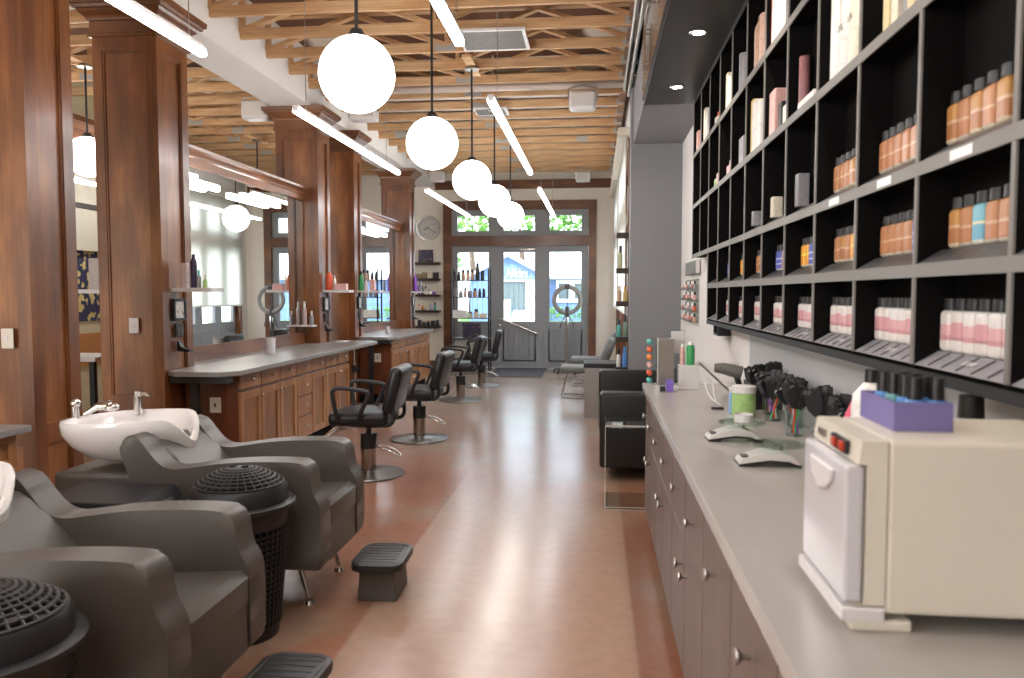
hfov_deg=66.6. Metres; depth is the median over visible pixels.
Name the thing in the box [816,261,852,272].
tray
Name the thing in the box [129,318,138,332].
wall switch
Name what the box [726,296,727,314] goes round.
bottle
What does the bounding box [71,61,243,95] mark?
roof truss
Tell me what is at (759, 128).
box
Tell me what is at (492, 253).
door
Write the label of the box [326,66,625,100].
roof truss
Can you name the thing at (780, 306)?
bottle
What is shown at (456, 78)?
roof truss
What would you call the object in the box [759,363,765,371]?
brush
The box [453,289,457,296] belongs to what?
jar
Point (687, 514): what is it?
base cabinet
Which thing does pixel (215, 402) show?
wall outlet
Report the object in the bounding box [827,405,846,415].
brush
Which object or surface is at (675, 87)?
recessed light
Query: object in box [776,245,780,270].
bottle
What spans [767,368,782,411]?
brush
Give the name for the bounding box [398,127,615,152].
roof truss
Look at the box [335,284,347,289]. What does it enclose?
gift box
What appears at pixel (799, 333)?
tray
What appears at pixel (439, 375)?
salon chair
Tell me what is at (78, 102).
wall
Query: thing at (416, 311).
wall shelf
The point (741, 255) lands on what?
bottle
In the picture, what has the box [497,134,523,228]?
globe pendant
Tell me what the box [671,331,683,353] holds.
sign holder
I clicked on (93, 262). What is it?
box
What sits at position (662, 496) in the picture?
base cabinet
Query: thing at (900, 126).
bottle
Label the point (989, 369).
tray
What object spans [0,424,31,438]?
countertop
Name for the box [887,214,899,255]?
bottle
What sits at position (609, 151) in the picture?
roof truss
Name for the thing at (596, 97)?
panel
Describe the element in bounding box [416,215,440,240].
wall clock
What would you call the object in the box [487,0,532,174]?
strip light
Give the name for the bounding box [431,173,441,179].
speaker grille
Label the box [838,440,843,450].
rocker switch
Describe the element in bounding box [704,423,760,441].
scale
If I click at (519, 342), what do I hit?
door
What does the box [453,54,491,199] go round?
globe pendant
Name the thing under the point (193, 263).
bottle
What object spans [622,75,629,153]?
wall
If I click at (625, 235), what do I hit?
shelf
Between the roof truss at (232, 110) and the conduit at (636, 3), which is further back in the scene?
the roof truss at (232, 110)
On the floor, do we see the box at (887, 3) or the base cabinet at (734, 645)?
the base cabinet at (734, 645)
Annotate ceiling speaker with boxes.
[241,96,271,121]
[348,108,378,122]
[429,168,445,181]
[567,84,597,111]
[576,167,591,182]
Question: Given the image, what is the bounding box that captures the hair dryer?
[714,363,742,383]
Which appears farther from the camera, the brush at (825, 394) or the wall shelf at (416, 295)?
the wall shelf at (416, 295)
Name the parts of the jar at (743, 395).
lid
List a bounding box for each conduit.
[623,0,639,90]
[627,0,648,96]
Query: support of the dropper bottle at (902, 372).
in the box at (895, 416)
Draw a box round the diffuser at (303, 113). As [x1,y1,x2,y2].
[292,108,399,174]
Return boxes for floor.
[83,368,683,677]
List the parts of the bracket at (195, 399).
post, arm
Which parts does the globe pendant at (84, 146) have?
globe, stem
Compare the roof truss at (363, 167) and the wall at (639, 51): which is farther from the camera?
the roof truss at (363, 167)
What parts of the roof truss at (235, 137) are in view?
gusset plate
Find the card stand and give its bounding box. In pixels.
[660,379,672,390]
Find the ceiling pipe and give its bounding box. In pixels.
[321,52,627,95]
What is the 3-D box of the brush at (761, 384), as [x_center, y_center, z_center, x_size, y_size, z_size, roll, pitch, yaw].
[1.151,0.272,3.520,0.082,0.174,0.067,3,4,37]
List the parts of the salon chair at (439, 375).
armrest, plate, armrest, seat, backrest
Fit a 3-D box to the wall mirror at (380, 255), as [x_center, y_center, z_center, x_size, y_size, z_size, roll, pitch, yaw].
[-2.083,-0.574,12.165,0.125,2.705,2.760,0,3,6]
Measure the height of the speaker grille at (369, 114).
0.154 m
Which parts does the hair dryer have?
dryer handle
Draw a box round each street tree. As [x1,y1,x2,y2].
[458,216,488,313]
[504,216,534,260]
[550,215,588,229]
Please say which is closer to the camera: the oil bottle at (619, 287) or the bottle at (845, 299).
the bottle at (845, 299)
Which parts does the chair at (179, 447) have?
backrest, panel, panel, leg, leg, seat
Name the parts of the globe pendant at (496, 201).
globe, stem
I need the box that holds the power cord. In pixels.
[704,377,721,404]
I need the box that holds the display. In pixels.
[654,338,678,388]
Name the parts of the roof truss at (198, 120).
gusset plate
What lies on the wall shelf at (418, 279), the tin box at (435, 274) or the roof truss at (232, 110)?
the tin box at (435, 274)
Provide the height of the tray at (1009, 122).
0.036 m
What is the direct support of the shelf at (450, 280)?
attached to the etagere
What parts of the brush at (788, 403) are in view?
brush handle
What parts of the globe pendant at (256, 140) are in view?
stem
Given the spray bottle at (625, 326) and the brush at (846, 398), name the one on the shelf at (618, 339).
the spray bottle at (625, 326)
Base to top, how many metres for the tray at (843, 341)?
0.038 m
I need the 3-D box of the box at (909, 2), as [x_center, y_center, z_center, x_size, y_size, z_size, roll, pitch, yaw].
[1.117,-0.982,2.133,0.050,0.200,0.050,0,3,6]
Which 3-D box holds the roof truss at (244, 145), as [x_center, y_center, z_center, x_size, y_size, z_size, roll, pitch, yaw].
[-4.174,-3.252,12.462,3.612,0.418,0.090,0,3,6]
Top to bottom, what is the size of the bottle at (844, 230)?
0.125 m
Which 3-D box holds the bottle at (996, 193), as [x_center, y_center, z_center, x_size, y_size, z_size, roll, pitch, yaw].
[1.093,-0.278,1.757,0.036,0.125,0.053,0,3,6]
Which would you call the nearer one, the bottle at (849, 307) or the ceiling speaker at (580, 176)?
the bottle at (849, 307)
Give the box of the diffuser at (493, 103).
[487,98,532,174]
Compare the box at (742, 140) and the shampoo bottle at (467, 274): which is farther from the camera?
the shampoo bottle at (467, 274)
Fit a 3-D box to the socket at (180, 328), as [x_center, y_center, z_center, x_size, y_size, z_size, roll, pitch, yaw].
[-2.555,-0.067,6.014,0.004,0.060,0.070,0,3,6]
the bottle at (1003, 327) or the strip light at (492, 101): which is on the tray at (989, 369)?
the bottle at (1003, 327)
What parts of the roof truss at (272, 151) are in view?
gusset plate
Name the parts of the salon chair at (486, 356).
armrest, armrest, seat, plate, backrest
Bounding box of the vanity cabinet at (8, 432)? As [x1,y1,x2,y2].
[0,424,31,471]
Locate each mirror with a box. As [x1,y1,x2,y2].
[72,113,97,251]
[189,144,307,361]
[362,208,402,332]
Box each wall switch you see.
[1,329,13,348]
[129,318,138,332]
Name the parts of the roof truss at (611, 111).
gusset plate, gusset plate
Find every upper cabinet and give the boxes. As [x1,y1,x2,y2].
[642,0,656,99]
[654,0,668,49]
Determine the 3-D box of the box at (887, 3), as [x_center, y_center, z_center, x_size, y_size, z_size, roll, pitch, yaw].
[1.137,-0.998,2.316,0.050,0.210,0.050,0,3,6]
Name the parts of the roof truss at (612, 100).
gusset plate, gusset plate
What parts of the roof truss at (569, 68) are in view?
gusset plate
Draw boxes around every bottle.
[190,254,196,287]
[196,270,200,287]
[203,275,207,287]
[302,301,306,324]
[309,311,313,324]
[325,272,332,289]
[333,276,335,289]
[358,271,363,289]
[364,280,367,289]
[414,274,416,290]
[419,279,421,290]
[461,270,464,279]
[466,270,469,279]
[471,270,474,279]
[473,288,476,296]
[474,309,478,317]
[475,263,479,279]
[616,349,620,366]
[617,286,620,300]
[617,320,620,336]
[618,246,622,267]
[622,346,626,366]
[623,287,627,300]
[623,315,627,336]
[680,344,684,364]
[686,341,694,364]
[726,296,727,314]
[727,75,731,105]
[739,296,741,317]
[740,255,742,274]
[754,16,759,67]
[754,296,758,319]
[756,250,759,272]
[756,296,759,320]
[758,250,760,272]
[759,12,764,59]
[773,296,777,322]
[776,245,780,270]
[776,296,780,323]
[779,244,782,269]
[779,296,781,323]
[798,55,810,102]
[798,297,802,327]
[801,238,806,266]
[801,297,806,327]
[805,237,810,266]
[805,297,810,328]
[809,236,812,265]
[809,297,811,328]
[830,0,839,79]
[830,297,836,332]
[833,157,840,192]
[834,229,841,262]
[835,297,843,333]
[838,0,849,70]
[838,154,845,190]
[839,227,846,262]
[840,297,847,334]
[844,151,851,188]
[844,226,852,261]
[846,297,851,335]
[847,0,859,62]
[849,148,855,186]
[850,225,853,260]
[850,369,877,416]
[875,298,885,340]
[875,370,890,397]
[875,391,885,397]
[879,130,888,173]
[880,216,890,256]
[882,298,891,341]
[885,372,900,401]
[886,126,896,170]
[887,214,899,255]
[889,298,899,342]
[894,122,904,167]
[895,212,907,254]
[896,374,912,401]
[896,396,906,401]
[897,298,909,343]
[897,371,909,374]
[902,117,913,163]
[903,210,913,253]
[905,298,910,344]
[905,377,922,401]
[905,399,922,401]
[908,373,921,376]
[910,113,916,160]
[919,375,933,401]
[927,377,945,402]
[927,400,945,402]
[940,298,957,351]
[946,91,961,145]
[948,197,963,247]
[951,299,966,353]
[956,394,984,418]
[957,84,973,140]
[960,194,976,246]
[962,299,979,355]
[969,77,986,135]
[972,190,989,244]
[974,299,993,357]
[982,69,1000,129]
[985,187,1003,243]
[987,299,1005,359]
[996,61,1014,124]
[998,183,1009,241]
[1001,315,1004,358]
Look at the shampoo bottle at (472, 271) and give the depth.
14.54 m
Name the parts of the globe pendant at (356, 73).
stem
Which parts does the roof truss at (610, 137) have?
gusset plate, gusset plate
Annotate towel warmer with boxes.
[799,416,1023,632]
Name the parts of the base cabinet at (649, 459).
door, drawer, door, drawer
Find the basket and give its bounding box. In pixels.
[744,379,782,409]
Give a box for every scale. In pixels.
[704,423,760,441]
[734,445,801,467]
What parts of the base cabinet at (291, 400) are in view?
drawer, door, inset panel, drawer, door, inset panel, door, drawer, inset panel, drawer, drawer, drawer, drawer, door, drawer, inset panel, drawer, door, inset panel, drawer, inset panel, door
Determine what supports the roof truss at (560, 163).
attached to the ceiling
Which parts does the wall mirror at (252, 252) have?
crown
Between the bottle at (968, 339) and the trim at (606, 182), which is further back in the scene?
the trim at (606, 182)
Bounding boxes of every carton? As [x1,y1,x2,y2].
[452,310,467,317]
[454,340,487,357]
[751,211,760,225]
[770,196,782,217]
[795,173,809,206]
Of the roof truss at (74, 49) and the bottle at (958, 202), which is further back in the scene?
the roof truss at (74, 49)
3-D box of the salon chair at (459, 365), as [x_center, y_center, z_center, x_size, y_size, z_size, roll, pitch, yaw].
[-0.765,0.402,10.884,0.756,0.903,0.590,0,3,5]
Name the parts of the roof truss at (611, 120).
gusset plate, insulation panel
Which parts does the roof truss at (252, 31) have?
gusset plate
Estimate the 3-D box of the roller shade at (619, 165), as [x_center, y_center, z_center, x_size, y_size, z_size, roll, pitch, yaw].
[1.468,-1.470,10.713,0.125,2.180,3.150,0,3,6]
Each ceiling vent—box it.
[461,26,529,51]
[473,106,509,115]
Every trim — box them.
[173,0,433,186]
[435,178,610,189]
[443,199,596,355]
[611,2,633,171]
[627,138,629,365]
[634,43,693,143]
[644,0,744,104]
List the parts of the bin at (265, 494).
lid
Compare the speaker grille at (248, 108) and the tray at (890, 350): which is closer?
the tray at (890, 350)
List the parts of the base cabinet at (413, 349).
drawer, door, inset panel, drawer, door, inset panel, drawer, door, inset panel, drawer, drawer, drawer, drawer, drawer, door, inset panel, drawer, door, inset panel, drawer, door, inset panel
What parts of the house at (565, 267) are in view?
porch panel, pane, pane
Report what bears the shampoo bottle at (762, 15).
on the cubby shelf at (934, 49)
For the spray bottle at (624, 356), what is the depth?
9.14 m
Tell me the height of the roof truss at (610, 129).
0.418 m
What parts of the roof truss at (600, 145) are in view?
gusset plate, insulation panel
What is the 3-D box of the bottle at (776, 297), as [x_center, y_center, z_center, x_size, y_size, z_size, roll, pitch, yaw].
[1.319,-0.144,3.870,0.036,0.135,0.053,0,3,6]
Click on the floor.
(518, 566)
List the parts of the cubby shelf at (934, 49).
panel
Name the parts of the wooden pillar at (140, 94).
panel frame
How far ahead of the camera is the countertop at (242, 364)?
6.86 m
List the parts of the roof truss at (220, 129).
gusset plate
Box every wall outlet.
[210,397,220,412]
[374,353,380,361]
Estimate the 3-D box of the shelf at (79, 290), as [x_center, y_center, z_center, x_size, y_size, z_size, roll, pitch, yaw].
[-3.224,-0.370,6.068,0.300,0.030,0.200,0,3,6]
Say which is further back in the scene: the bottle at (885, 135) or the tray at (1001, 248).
the bottle at (885, 135)
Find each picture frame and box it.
[172,298,186,320]
[323,297,329,310]
[357,297,362,308]
[412,296,414,305]
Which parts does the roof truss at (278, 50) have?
gusset plate, gusset plate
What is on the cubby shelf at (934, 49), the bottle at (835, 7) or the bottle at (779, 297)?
the bottle at (835, 7)
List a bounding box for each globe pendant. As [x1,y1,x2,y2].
[70,53,95,176]
[244,133,268,168]
[318,0,394,113]
[406,0,457,169]
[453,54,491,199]
[478,102,509,216]
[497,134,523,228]
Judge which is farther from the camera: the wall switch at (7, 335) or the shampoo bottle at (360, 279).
the shampoo bottle at (360, 279)
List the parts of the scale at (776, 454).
plate post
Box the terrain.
[458,319,580,321]
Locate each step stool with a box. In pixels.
[244,651,332,677]
[351,542,412,601]
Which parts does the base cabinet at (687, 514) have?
knob, knob, door, drawer, knob, knob, door, drawer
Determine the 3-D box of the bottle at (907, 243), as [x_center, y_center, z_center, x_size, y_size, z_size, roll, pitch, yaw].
[1.144,-0.305,2.228,0.036,0.125,0.053,0,3,6]
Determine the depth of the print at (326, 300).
9.30 m
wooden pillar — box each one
[0,0,83,485]
[69,0,206,412]
[261,105,340,342]
[329,130,371,403]
[372,168,421,328]
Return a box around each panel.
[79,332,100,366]
[379,97,617,112]
[383,108,616,121]
[386,93,619,101]
[390,126,607,131]
[399,134,607,139]
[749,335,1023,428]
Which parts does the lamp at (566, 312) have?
clamp arm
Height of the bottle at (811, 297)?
0.135 m
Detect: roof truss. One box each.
[69,4,91,45]
[69,11,88,23]
[70,23,191,64]
[70,46,219,81]
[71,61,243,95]
[187,77,259,104]
[188,81,240,115]
[188,93,273,125]
[188,104,274,134]
[188,124,275,149]
[189,115,274,142]
[189,133,275,155]
[208,0,634,17]
[218,142,361,161]
[231,149,371,166]
[238,0,636,39]
[242,149,378,171]
[252,155,375,175]
[264,2,629,58]
[288,26,627,74]
[308,49,624,88]
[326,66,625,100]
[341,70,624,111]
[367,96,620,130]
[378,98,622,121]
[378,107,617,138]
[388,118,616,145]
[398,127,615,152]
[406,135,614,158]
[414,144,613,163]
[421,161,612,168]
[428,166,612,173]
[457,148,606,151]
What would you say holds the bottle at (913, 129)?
on the tray at (912, 162)
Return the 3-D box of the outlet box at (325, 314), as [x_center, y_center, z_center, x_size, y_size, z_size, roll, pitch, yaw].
[-2.210,-0.256,9.290,0.018,0.100,0.110,0,3,6]
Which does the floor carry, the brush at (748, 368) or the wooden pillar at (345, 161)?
the wooden pillar at (345, 161)
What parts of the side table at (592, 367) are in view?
panel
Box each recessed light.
[670,85,684,89]
[689,29,707,35]
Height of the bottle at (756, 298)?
0.135 m
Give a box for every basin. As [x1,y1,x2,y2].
[0,461,14,523]
[59,391,198,461]
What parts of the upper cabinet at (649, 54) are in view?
handle, door, handle, door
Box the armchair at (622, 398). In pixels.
[599,369,676,479]
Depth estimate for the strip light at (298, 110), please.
6.59 m
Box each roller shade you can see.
[609,176,618,308]
[612,127,628,313]
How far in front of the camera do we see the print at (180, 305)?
6.02 m
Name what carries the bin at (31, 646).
on the floor
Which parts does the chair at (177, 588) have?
backrest, panel, seat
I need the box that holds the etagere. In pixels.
[450,269,490,373]
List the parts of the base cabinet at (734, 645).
knob, door, drawer, knob, drawer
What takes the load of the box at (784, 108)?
on the cubby shelf at (934, 49)
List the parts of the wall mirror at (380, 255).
crown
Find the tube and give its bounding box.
[729,387,731,413]
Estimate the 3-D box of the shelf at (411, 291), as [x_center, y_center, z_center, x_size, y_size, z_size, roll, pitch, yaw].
[-1.584,-0.821,13.673,0.320,0.030,0.200,0,3,6]
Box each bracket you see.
[170,376,233,414]
[367,340,391,403]
[713,325,730,335]
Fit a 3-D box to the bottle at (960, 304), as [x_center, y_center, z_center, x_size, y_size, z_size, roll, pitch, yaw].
[1.110,-0.032,1.923,0.036,0.135,0.053,0,3,6]
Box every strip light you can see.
[74,176,95,186]
[106,0,206,56]
[292,0,399,174]
[425,187,469,217]
[430,0,463,45]
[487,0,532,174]
[538,187,554,216]
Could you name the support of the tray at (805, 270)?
on the cubby shelf at (934, 49)
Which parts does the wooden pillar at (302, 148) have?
panel frame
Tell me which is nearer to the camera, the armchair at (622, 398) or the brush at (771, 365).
the brush at (771, 365)
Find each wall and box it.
[71,65,102,415]
[361,159,615,359]
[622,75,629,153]
[634,3,643,85]
[681,126,749,383]
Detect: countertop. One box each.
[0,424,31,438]
[168,340,377,376]
[357,328,433,339]
[642,383,1023,677]
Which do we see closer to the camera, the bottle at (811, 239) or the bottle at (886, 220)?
the bottle at (886, 220)
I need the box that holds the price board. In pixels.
[698,362,728,391]
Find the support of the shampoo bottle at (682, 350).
on the box at (687, 375)
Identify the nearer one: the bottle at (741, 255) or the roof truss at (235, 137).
the bottle at (741, 255)
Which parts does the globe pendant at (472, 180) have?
stem, globe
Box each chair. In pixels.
[0,461,265,677]
[55,391,363,605]
[325,363,412,481]
[389,350,454,443]
[429,335,485,402]
[455,329,501,387]
[560,336,614,398]
[571,332,616,385]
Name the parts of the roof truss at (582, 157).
gusset plate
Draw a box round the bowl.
[734,412,752,422]
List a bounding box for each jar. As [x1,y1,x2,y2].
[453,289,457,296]
[731,384,756,416]
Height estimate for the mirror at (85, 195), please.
1.560 m
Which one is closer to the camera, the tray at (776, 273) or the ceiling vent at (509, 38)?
the tray at (776, 273)
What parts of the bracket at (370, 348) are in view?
post, arm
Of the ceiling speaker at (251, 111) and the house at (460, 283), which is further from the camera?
the house at (460, 283)
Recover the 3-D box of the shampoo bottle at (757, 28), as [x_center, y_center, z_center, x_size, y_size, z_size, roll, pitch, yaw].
[1.333,-1.572,4.151,0.084,0.286,0.089,0,3,6]
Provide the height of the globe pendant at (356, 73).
1.351 m
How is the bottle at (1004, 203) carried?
on the tray at (1001, 248)
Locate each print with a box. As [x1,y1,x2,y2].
[176,301,184,317]
[325,299,328,309]
[359,298,361,307]
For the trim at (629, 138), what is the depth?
9.16 m
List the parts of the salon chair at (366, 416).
armrest, seat, armrest, plate, backrest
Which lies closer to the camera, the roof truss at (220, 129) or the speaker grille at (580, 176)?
the roof truss at (220, 129)
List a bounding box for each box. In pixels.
[88,258,98,288]
[175,324,183,336]
[181,263,189,287]
[324,313,327,321]
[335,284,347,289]
[369,279,375,289]
[422,272,426,277]
[427,272,432,277]
[433,272,438,277]
[480,313,486,317]
[677,364,699,389]
[696,130,700,149]
[703,107,708,139]
[706,108,708,135]
[726,72,731,107]
[739,135,744,162]
[750,98,762,152]
[752,99,759,150]
[756,99,762,146]
[769,88,785,134]
[771,0,776,42]
[776,0,781,35]
[778,101,785,126]
[781,0,787,28]
[783,105,785,122]
[798,89,815,108]
[860,390,953,431]
[883,0,891,30]
[891,0,902,23]
[903,0,906,12]
[907,0,915,8]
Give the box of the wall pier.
[628,42,682,369]
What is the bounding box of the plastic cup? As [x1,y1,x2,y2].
[265,338,275,353]
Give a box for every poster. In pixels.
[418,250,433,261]
[463,323,480,337]
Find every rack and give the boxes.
[681,278,698,322]
[687,259,699,275]
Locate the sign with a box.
[504,300,510,320]
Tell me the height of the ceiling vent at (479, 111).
0.025 m
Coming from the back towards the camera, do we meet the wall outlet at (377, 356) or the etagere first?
the etagere
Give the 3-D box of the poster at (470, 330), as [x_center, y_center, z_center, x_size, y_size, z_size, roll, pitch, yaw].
[-0.757,-0.162,14.680,0.340,0.270,0.020,0,3,6]
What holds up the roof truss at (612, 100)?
attached to the ceiling
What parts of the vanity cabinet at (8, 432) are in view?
drawer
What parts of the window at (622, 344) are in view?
frame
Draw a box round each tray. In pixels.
[707,314,715,319]
[718,316,727,322]
[730,318,741,325]
[731,275,742,280]
[743,320,758,329]
[745,273,759,279]
[761,323,781,334]
[763,270,782,277]
[784,327,810,340]
[786,266,811,275]
[790,203,813,214]
[799,554,884,621]
[814,333,850,349]
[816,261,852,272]
[819,186,854,202]
[855,340,909,362]
[856,254,912,269]
[861,160,914,185]
[915,351,1003,383]
[918,241,1007,263]
[926,119,1012,158]
[1010,378,1023,387]
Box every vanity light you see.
[190,177,219,191]
[239,193,280,207]
[366,229,386,236]
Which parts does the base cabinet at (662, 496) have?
knob, knob, door, drawer, knob, knob, door, drawer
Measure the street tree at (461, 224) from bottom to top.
6.220 m
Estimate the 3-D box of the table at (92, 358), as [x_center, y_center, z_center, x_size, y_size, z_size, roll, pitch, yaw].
[-4.404,0.592,7.963,0.750,0.860,0.600,0,3,6]
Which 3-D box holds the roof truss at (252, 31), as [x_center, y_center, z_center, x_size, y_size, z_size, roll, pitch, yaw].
[-0.701,-2.932,6.920,3.585,0.418,0.090,0,3,6]
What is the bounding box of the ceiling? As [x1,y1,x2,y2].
[69,0,640,150]
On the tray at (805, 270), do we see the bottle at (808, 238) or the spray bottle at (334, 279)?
the bottle at (808, 238)
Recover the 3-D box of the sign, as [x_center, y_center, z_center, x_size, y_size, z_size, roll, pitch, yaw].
[-0.203,-1.037,28.976,0.300,0.850,0.240,0,3,6]
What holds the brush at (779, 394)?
in the cup
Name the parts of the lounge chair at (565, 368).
sled leg, seat, backrest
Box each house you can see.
[458,261,466,309]
[465,252,580,321]
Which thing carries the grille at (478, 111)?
attached to the ceiling vent at (479, 111)
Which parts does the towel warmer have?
door handle, door, switch panel, frame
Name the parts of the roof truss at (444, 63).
gusset plate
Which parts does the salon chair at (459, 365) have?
armrest, armrest, plate, seat, backrest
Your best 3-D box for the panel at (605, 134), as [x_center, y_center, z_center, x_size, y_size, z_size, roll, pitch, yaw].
[-0.117,-3.143,12.318,3.540,0.010,0.470,0,3,6]
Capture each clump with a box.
[550,307,564,317]
[570,306,580,318]
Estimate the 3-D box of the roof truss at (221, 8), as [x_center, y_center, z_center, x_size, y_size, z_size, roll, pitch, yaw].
[-0.762,-2.900,6.352,3.585,0.418,0.090,0,3,6]
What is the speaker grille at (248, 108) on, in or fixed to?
attached to the ceiling speaker at (251, 111)
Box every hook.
[177,341,192,351]
[325,324,334,331]
[359,320,366,326]
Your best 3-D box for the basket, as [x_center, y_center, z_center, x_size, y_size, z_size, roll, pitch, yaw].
[1.265,0.279,3.930,0.160,0.130,0.180,0,3,6]
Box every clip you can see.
[711,407,723,409]
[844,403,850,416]
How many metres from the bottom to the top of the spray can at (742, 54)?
0.235 m
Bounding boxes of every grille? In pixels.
[242,102,264,115]
[349,111,371,116]
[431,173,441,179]
[476,109,506,114]
[572,92,593,105]
[577,173,588,179]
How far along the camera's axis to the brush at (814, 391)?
2.92 m
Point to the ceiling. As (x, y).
(314, 42)
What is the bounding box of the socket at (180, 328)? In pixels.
[178,326,182,333]
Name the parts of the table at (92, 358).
leg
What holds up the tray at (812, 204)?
on the cubby shelf at (934, 49)
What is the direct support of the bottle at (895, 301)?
on the tray at (890, 350)
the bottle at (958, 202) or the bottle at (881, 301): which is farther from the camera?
the bottle at (881, 301)
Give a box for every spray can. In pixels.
[739,52,745,88]
[742,56,745,84]
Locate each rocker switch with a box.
[830,435,835,445]
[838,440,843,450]
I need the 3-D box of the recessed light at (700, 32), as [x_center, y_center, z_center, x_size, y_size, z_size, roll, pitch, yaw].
[1.172,-1.923,4.901,0.116,0.006,0.116,0,3,6]
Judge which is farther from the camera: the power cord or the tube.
the power cord
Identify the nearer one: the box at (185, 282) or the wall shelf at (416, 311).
the box at (185, 282)
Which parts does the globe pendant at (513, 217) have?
globe, stem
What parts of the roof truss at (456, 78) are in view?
gusset plate, gusset plate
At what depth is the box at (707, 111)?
5.91 m
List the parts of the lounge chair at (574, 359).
seat, backrest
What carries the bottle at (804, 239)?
on the tray at (805, 270)
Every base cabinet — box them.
[186,351,349,441]
[360,332,429,402]
[642,397,655,544]
[652,418,672,618]
[670,452,703,677]
[702,516,777,677]
[778,667,783,677]
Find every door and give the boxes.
[452,246,495,367]
[496,246,543,367]
[544,246,587,367]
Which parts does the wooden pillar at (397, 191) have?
panel frame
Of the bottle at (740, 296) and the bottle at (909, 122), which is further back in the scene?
the bottle at (740, 296)
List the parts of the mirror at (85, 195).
crown, rail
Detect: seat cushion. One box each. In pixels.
[174,571,247,650]
[321,481,355,523]
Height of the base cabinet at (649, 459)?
0.868 m
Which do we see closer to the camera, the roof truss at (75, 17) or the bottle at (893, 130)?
the bottle at (893, 130)
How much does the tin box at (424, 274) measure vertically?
0.120 m
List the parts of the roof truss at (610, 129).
gusset plate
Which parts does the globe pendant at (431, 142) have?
stem, globe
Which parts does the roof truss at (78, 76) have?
gusset plate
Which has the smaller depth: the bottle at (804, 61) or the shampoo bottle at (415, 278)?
the bottle at (804, 61)
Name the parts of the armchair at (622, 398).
sofa leg, armrest, armrest, backrest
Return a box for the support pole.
[352,349,359,399]
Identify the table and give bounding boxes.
[80,353,100,413]
[584,360,621,417]
[604,421,645,510]
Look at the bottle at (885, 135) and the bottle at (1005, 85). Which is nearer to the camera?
the bottle at (1005, 85)
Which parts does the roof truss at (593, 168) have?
gusset plate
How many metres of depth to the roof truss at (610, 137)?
11.96 m
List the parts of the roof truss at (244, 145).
gusset plate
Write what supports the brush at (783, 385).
in the cup
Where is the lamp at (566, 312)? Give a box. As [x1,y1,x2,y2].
[552,284,581,374]
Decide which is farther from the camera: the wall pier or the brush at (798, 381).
the wall pier
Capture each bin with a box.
[0,577,89,677]
[187,464,295,645]
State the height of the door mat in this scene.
0.012 m
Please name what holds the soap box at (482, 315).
on the etagere
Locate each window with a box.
[452,210,498,359]
[499,210,545,360]
[546,209,588,361]
[616,265,620,355]
[620,145,628,362]
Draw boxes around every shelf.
[78,289,98,292]
[171,288,222,291]
[300,325,316,326]
[323,290,353,292]
[357,290,383,292]
[411,291,431,292]
[415,262,440,264]
[415,294,440,296]
[415,310,440,312]
[415,326,440,327]
[417,278,440,280]
[450,280,490,280]
[451,297,490,297]
[451,318,490,318]
[451,337,490,338]
[616,232,628,238]
[616,268,628,273]
[616,301,627,305]
[616,336,627,341]
[692,0,1023,407]
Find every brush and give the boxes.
[744,367,752,381]
[747,369,759,382]
[757,374,770,381]
[757,380,772,410]
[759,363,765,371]
[765,361,777,371]
[765,377,777,418]
[765,379,776,401]
[766,381,776,405]
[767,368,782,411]
[769,369,776,411]
[769,376,774,418]
[774,373,786,409]
[774,387,791,414]
[781,380,798,432]
[784,378,800,433]
[785,382,798,414]
[786,374,793,378]
[786,385,803,419]
[788,403,796,433]
[796,385,805,419]
[803,387,819,394]
[804,392,823,416]
[806,389,820,394]
[821,393,833,415]
[822,385,832,393]
[823,395,830,415]
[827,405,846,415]
[829,400,834,405]
[830,397,838,402]
[833,394,841,401]
[835,401,842,407]
[839,393,851,408]
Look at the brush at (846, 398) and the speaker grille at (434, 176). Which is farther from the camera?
the speaker grille at (434, 176)
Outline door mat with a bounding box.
[486,368,546,377]

